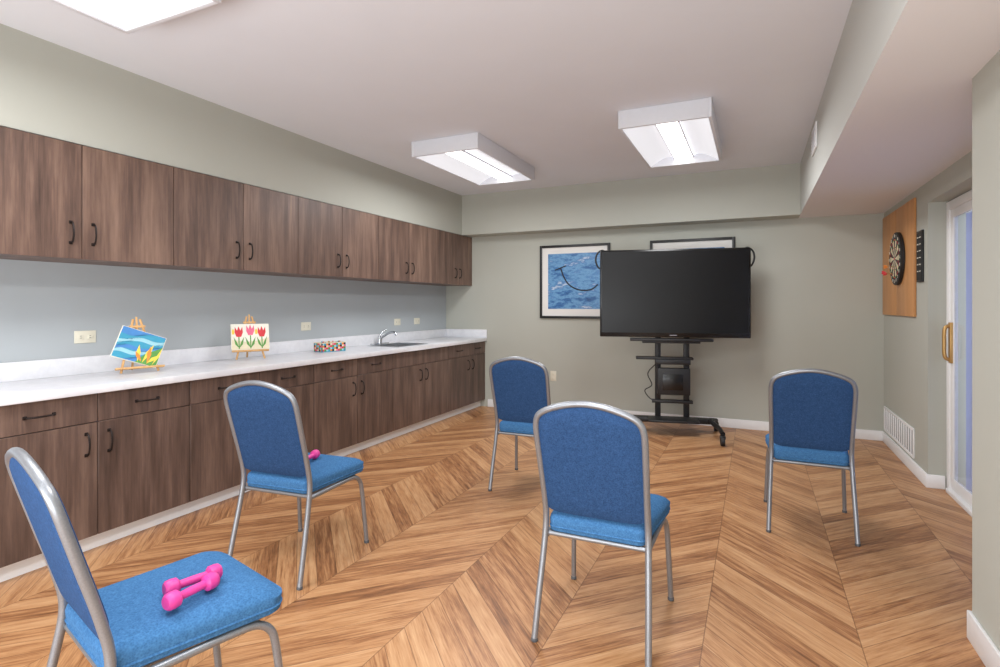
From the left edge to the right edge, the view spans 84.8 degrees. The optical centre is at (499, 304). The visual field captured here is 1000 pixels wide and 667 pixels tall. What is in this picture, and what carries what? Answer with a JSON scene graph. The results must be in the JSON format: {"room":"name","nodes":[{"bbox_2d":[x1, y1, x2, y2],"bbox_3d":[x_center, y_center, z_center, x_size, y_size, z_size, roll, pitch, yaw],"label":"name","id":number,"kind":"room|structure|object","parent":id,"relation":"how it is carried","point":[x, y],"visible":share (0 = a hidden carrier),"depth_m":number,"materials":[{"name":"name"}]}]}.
{"room":"care facility","nodes":[
{"label":"care facility","id":0,"kind":"room"},
{"bbox_2d":[0,259,445,362],"bbox_3d":[-2.837,-0.038,2.864,0.120,2.677,9.800,0,0,25],"label":"wall","id":1,"kind":"structure","parent":0,"point":[42,304],"depth_m":3.91,"materials":[{"name":"paint"}]},
{"bbox_2d":[74,330,95,343],"bbox_3d":[-2.537,0.195,3.353,0.009,0.076,0.120,0,0,25],"label":"wall outlet","id":2,"kind":"object","parent":1,"relation":"attached to","point":[89,336],"visible":1,"depth_m":3.35,"materials":[{"name":"white plastic"}]},
{"bbox_2d":[0,126,172,266],"bbox_3d":[-2.442,-0.563,3.066,0.424,0.626,1.039,0,0,25],"label":"upper cabinet","id":3,"kind":"object","parent":1,"relation":"attached to","point":[61,201],"visible":1,"depth_m":2.99,"materials":[{"name":"brown wood"}]},
{"bbox_2d":[140,167,297,274],"bbox_3d":[-2.003,-0.563,4.009,0.424,0.626,1.039,0,0,25],"label":"upper cabinet","id":4,"kind":"object","parent":1,"relation":"attached to","point":[220,225],"visible":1,"depth_m":3.85,"materials":[{"name":"brown wood"}]},
{"bbox_2d":[301,322,310,330],"bbox_3d":[-1.770,0.195,5.003,0.009,0.076,0.120,0,0,25],"label":"wall outlet","id":5,"kind":"object","parent":1,"relation":"attached to","point":[305,326],"visible":1,"depth_m":5.00,"materials":[{"name":"white plastic"}]},
{"bbox_2d":[271,197,377,279],"bbox_3d":[-1.564,-0.563,4.952,0.424,0.626,1.039,0,0,25],"label":"upper cabinet","id":6,"kind":"object","parent":1,"relation":"attached to","point":[335,242],"visible":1,"depth_m":4.82,"materials":[{"name":"brown wood"}]},
{"bbox_2d":[353,216,434,283],"bbox_3d":[-1.125,-0.563,5.895,0.424,0.626,1.039,0,0,25],"label":"upper cabinet","id":7,"kind":"object","parent":1,"relation":"attached to","point":[406,251],"visible":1,"depth_m":5.76,"materials":[{"name":"brown wood"}]},
{"bbox_2d":[394,319,400,324],"bbox_3d":[-1.175,0.195,6.282,0.009,0.076,0.120,0,0,25],"label":"wall outlet","id":8,"kind":"object","parent":1,"relation":"attached to","point":[396,321],"visible":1,"depth_m":6.28,"materials":[{"name":"white plastic"}]},
{"bbox_2d":[414,318,419,323],"bbox_3d":[-1.006,0.195,6.644,0.009,0.076,0.120,0,0,25],"label":"wall outlet","id":9,"kind":"object","parent":1,"relation":"attached to","point":[416,320],"visible":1,"depth_m":6.64,"materials":[{"name":"white plastic"}]},
{"bbox_2d":[419,229,471,285],"bbox_3d":[-0.715,-0.563,6.778,0.424,0.626,0.907,0,0,25],"label":"upper cabinet","id":10,"kind":"object","parent":1,"relation":"attached to","point":[453,252],"visible":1,"depth_m":6.68,"materials":[{"name":"brown wood"}]},
{"bbox_2d":[0,23,466,236],"bbox_3d":[-2.612,-1.128,2.760,0.375,0.498,9.800,0,0,25],"label":"soffit","id":11,"kind":"structure","parent":0,"point":[48,89],"depth_m":3.52,"materials":[{"name":"paint"}]},
{"bbox_2d":[0,0,852,195],"bbox_3d":[-0.351,-1.427,1.735,5.700,0.100,10.150,0,0,25],"label":"ceiling","id":12,"kind":"structure","parent":0,"point":[547,82],"depth_m":3.16,"materials":[{"name":"paint"}]},
{"bbox_2d":[49,0,221,33],"bbox_3d":[-1.694,-1.313,1.847,0.630,0.126,1.220,0,0,25],"label":"ceiling light","id":13,"kind":"object","parent":12,"relation":"attached to","point":[125,16],"depth_m":2.38,"materials":[{"name":"white plastic"}]},
{"bbox_2d":[412,132,534,185],"bbox_3d":[-0.201,-1.313,5.057,0.630,0.126,1.240,0,0,25],"label":"ceiling light","id":14,"kind":"object","parent":12,"relation":"attached to","point":[474,158],"depth_m":4.89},
{"bbox_2d":[618,97,721,167],"bbox_3d":[1.381,-1.313,4.320,0.620,0.126,1.240,0,0,25],"label":"ceiling light","id":15,"kind":"object","parent":12,"relation":"attached to","point":[685,132],"depth_m":4.12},
{"bbox_2d":[0,406,985,666],"bbox_3d":[-0.351,1.350,1.735,5.700,0.100,10.150,0,0,25],"label":"floor","id":16,"kind":"structure","parent":0,"point":[446,575],"depth_m":2.71,"materials":[{"name":"brown wood"}]},
{"bbox_2d":[0,381,189,581],"bbox_3d":[-2.366,0.881,3.003,0.614,0.838,1.039,0,0,25],"label":"base cabinet","id":17,"kind":"object","parent":16,"relation":"on","point":[117,462],"visible":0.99,"depth_m":2.91,"materials":[{"name":"brown wood"}]},
{"bbox_2d":[5,447,282,666],"bbox_3d":[-0.984,0.824,1.548,0.471,0.951,0.595,0,0,39],"label":"banquet chair","id":18,"kind":"object","parent":16,"relation":"on","point":[125,623],"visible":0.9,"depth_m":1.44,"materials":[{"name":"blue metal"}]},
{"bbox_2d":[161,571,219,610],"bbox_3d":[-0.848,0.785,1.508,0.047,0.047,0.151,0,0,25],"label":"dumbbell","id":19,"kind":"object","parent":18,"relation":"on","point":[173,599],"visible":1,"depth_m":1.49,"materials":[{"name":"pink plastic"}]},
{"bbox_2d":[162,563,222,594],"bbox_3d":[-0.876,0.785,1.566,0.047,0.047,0.151,0,0,41],"label":"dumbbell","id":20,"kind":"object","parent":18,"relation":"on","point":[172,584],"visible":0.69,"depth_m":1.55,"materials":[{"name":"pink plastic"}]},
{"bbox_2d":[183,364,313,514],"bbox_3d":[-1.927,0.881,3.946,0.614,0.838,1.039,0,0,25],"label":"base cabinet","id":21,"kind":"object","parent":16,"relation":"on","point":[215,470],"visible":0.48,"depth_m":3.55,"materials":[{"name":"brown wood"}]},
{"bbox_2d":[223,380,368,590],"bbox_3d":[-1.036,0.824,2.807,0.471,0.951,0.595,0,0,20],"label":"banquet chair","id":22,"kind":"object","parent":16,"relation":"on","point":[265,421],"visible":0.98,"depth_m":2.61,"materials":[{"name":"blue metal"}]},
{"bbox_2d":[308,449,319,459],"bbox_3d":[-0.984,0.785,2.829,0.047,0.047,0.151,0,0,11],"label":"dumbbell","id":23,"kind":"object","parent":22,"relation":"on","point":[314,454],"visible":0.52,"depth_m":2.87,"materials":[{"name":"pink plastic"}]},
{"bbox_2d":[313,354,392,455],"bbox_3d":[-1.489,0.881,4.889,0.614,0.838,1.039,0,0,25],"label":"base cabinet","id":24,"kind":"object","parent":16,"relation":"on","point":[353,398],"visible":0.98,"depth_m":4.73,"materials":[{"name":"brown wood"}]},
{"bbox_2d":[388,346,447,439],"bbox_3d":[-1.050,0.881,5.832,0.614,0.838,1.039,0,0,25],"label":"base cabinet","id":25,"kind":"object","parent":16,"relation":"on","point":[420,377],"visible":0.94,"depth_m":5.66,"materials":[{"name":"brown wood"}]},
{"bbox_2d":[443,341,484,419],"bbox_3d":[-0.634,0.881,6.727,0.614,0.838,0.932,0,0,25],"label":"base cabinet","id":26,"kind":"object","parent":16,"relation":"on","point":[466,362],"visible":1,"depth_m":6.58,"materials":[{"name":"brown wood"}]},
{"bbox_2d":[488,356,550,490],"bbox_3d":[0.223,0.824,3.975,0.471,0.951,0.595,0,0,23],"label":"banquet chair","id":27,"kind":"object","parent":16,"relation":"on","point":[520,386],"visible":0.73,"depth_m":3.78,"materials":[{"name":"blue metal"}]},
{"bbox_2d":[531,401,673,666],"bbox_3d":[0.432,0.824,2.251,0.471,0.951,0.595,0,0,25],"label":"banquet chair","id":28,"kind":"object","parent":16,"relation":"on","point":[593,457],"visible":1,"depth_m":2.05,"materials":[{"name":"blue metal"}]},
{"bbox_2d":[595,247,754,445],"bbox_3d":[1.723,0.363,5.435,1.552,1.874,0.704,0,0,12],"label":"television","id":29,"kind":"object","parent":16,"relation":"on","point":[698,295],"visible":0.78,"depth_m":5.49,"materials":[{"name":"black plastic"}]},
{"bbox_2d":[764,368,860,546],"bbox_3d":[1.837,0.824,3.268,0.471,0.951,0.595,0,0,25],"label":"banquet chair","id":30,"kind":"object","parent":16,"relation":"on","point":[813,412],"visible":1,"depth_m":3.07,"materials":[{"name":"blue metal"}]},
{"bbox_3d":[-4.121,0.881,-0.768,0.614,0.838,1.039,0,0,25],"label":"base cabinet","id":31,"kind":"object","parent":16,"relation":"on","visible":0},
{"bbox_2d":[0,329,486,405],"bbox_3d":[-2.391,0.388,2.955,0.609,0.146,9.252,0,0,25],"label":"countertop","id":32,"kind":"structure","parent":31,"relation":"on","point":[21,382],"depth_m":3.57,"materials":[{"name":"stone"}]},
{"bbox_2d":[110,317,166,373],"bbox_3d":[-2.231,0.245,3.402,0.237,0.342,0.244,0,0,-5],"label":"easel","id":33,"kind":"object","parent":32,"relation":"on","point":[132,345],"visible":1,"depth_m":3.39,"materials":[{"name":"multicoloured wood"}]},
{"bbox_2d":[230,314,269,359],"bbox_3d":[-1.956,0.245,4.270,0.270,0.342,0.200,0,0,-33],"label":"easel","id":34,"kind":"object","parent":32,"relation":"on","point":[245,337],"visible":1,"depth_m":4.21,"materials":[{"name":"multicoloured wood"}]},
{"bbox_2d":[314,340,345,351],"bbox_3d":[-1.545,0.372,4.976,0.141,0.095,0.241,0,0,40],"label":"caddy","id":35,"kind":"object","parent":32,"relation":"on","point":[330,346],"visible":1,"depth_m":4.92,"materials":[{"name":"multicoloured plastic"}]},
{"bbox_2d":[370,329,396,344],"bbox_3d":[-1.199,0.339,5.819,0.252,0.162,0.260,0,0,25],"label":"faucet","id":36,"kind":"object","parent":32,"relation":"on","point":[379,339],"visible":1,"depth_m":5.84,"materials":[{"name":"silver metal"}]},
{"bbox_2d":[368,342,427,346],"bbox_3d":[-1.069,0.498,5.769,0.389,0.164,0.534,0,0,25],"label":"sink","id":37,"kind":"object","parent":32,"relation":"in","point":[398,344],"visible":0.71,"depth_m":5.92,"materials":[{"name":"metal"}]},
{"bbox_2d":[462,163,799,236],"bbox_3d":[1.270,-1.127,6.220,3.745,0.499,0.250,0,0,25],"label":"soffit","id":38,"kind":"structure","parent":0,"point":[767,192],"depth_m":5.97,"materials":[{"name":"paint"}]},
{"bbox_2d":[446,213,883,430],"bbox_3d":[1.622,-0.038,6.260,5.340,2.677,0.120,0,0,25],"label":"wall","id":39,"kind":"structure","parent":0,"point":[817,282],"depth_m":5.81,"materials":[{"name":"paint"}]},
{"bbox_2d":[550,371,555,380],"bbox_3d":[0.646,0.860,6.643,0.076,0.120,0.008,0,0,25],"label":"wall outlet","id":40,"kind":"object","parent":39,"relation":"attached to","point":[552,373],"visible":1,"depth_m":6.64,"materials":[{"name":"beige plastic"}]},
{"bbox_2d":[540,243,609,318],"bbox_3d":[0.882,-0.280,6.521,0.863,0.880,0.029,0,0,25],"label":"framed picture","id":41,"kind":"object","parent":39,"relation":"attached to","point":[569,274],"visible":0.89,"depth_m":6.54},
{"bbox_2d":[488,399,882,440],"bbox_3d":[1.756,1.252,6.124,4.218,0.095,0.014,0,0,25],"label":"baseboard","id":42,"kind":"structure","parent":39,"relation":"attached to","point":[876,435],"depth_m":5.73,"materials":[{"name":"white wood"}]},
{"bbox_2d":[650,237,734,248],"bbox_3d":[2.081,-0.280,5.963,0.877,0.880,0.029,0,0,25],"label":"framed picture","id":43,"kind":"object","parent":39,"relation":"attached to","point":[718,242],"visible":0.23,"depth_m":5.95},
{"bbox_2d":[799,0,999,217],"bbox_3d":[1.452,-1.127,0.869,1.100,0.499,9.800,0,0,25],"label":"soffit","id":44,"kind":"structure","parent":0,"point":[894,112],"depth_m":2.53,"materials":[{"name":"paint"}]},
{"bbox_2d":[811,121,816,156],"bbox_3d":[2.295,-1.210,4.006,0.015,0.180,0.300,0,0,25],"label":"soffit vent","id":45,"kind":"object","parent":44,"relation":"attached to","point":[814,131],"visible":1,"depth_m":3.94,"materials":[{"name":"white metal"}]},
{"bbox_2d":[884,151,971,488],"bbox_3d":[3.022,0.211,3.557,0.242,2.178,3.600,0,0,25],"label":"wall","id":46,"kind":"structure","parent":0,"point":[914,362],"depth_m":3.94,"materials":[{"name":"paint"}]},
{"bbox_2d":[883,198,915,316],"bbox_3d":[3.407,-0.365,4.696,0.017,0.910,1.130,0,0,25],"label":"backboard","id":47,"kind":"object","parent":46,"relation":"attached to","point":[899,300],"visible":0.91,"depth_m":4.48,"materials":[{"name":"brown wood"}]},
{"bbox_2d":[889,232,904,284],"bbox_3d":[3.344,-0.390,4.621,0.032,0.444,0.444,0,0,25],"label":"dartboard","id":48,"kind":"object","parent":47,"relation":"attached to","point":[897,250],"depth_m":4.56,"materials":[{"name":"black wood"}]},
{"bbox_2d":[884,406,914,458],"bbox_3d":[3.416,1.070,4.708,0.011,0.230,1.060,0,0,25],"label":"air vent","id":49,"kind":"object","parent":46,"relation":"in","point":[895,427],"visible":1,"depth_m":4.63,"materials":[{"name":"white metal"}]},
{"bbox_2d":[883,431,926,486],"bbox_3d":[3.352,1.252,4.570,0.014,0.095,1.455,0,0,25],"label":"baseboard","id":50,"kind":"structure","parent":46,"relation":"attached to","point":[899,452],"depth_m":4.40,"materials":[{"name":"white wood"}]},
{"bbox_2d":[916,230,923,281],"bbox_3d":[3.112,-0.360,4.061,0.016,0.380,0.150,0,0,25],"label":"scoreboard","id":51,"kind":"object","parent":46,"relation":"attached to","point":[920,234],"visible":1,"depth_m":4.03,"materials":[{"name":"black plastic"}]},
{"bbox_2d":[926,474,944,489],"bbox_3d":[3.087,1.252,3.883,0.109,0.095,0.014,0,0,25],"label":"baseboard","id":52,"kind":"structure","parent":46,"relation":"attached to","point":[932,481],"depth_m":3.88,"materials":[{"name":"white wood"}]},
{"bbox_2d":[942,190,971,516],"bbox_3d":[2.762,0.290,3.033,0.100,2.020,1.828,0,0,25],"label":"door","id":53,"kind":"structure","parent":46,"relation":"in","point":[957,331],"depth_m":3.68,"materials":[{"name":"clear glass"}]},
{"bbox_2d":[972,50,999,650],"bbox_3d":[0.858,0.211,-0.840,0.736,2.178,6.200,0,0,25],"label":"wall","id":54,"kind":"structure","parent":0,"point":[986,83],"depth_m":1.99,"materials":[{"name":"paint"}]},
{"bbox_2d":[967,610,999,666],"bbox_3d":[0.521,1.245,-0.676,0.014,0.110,6.214,0,0,25],"label":"baseboard","id":55,"kind":"structure","parent":54,"relation":"attached to","point":[981,642],"depth_m":2.00,"materials":[{"name":"white wood"}]}
]}

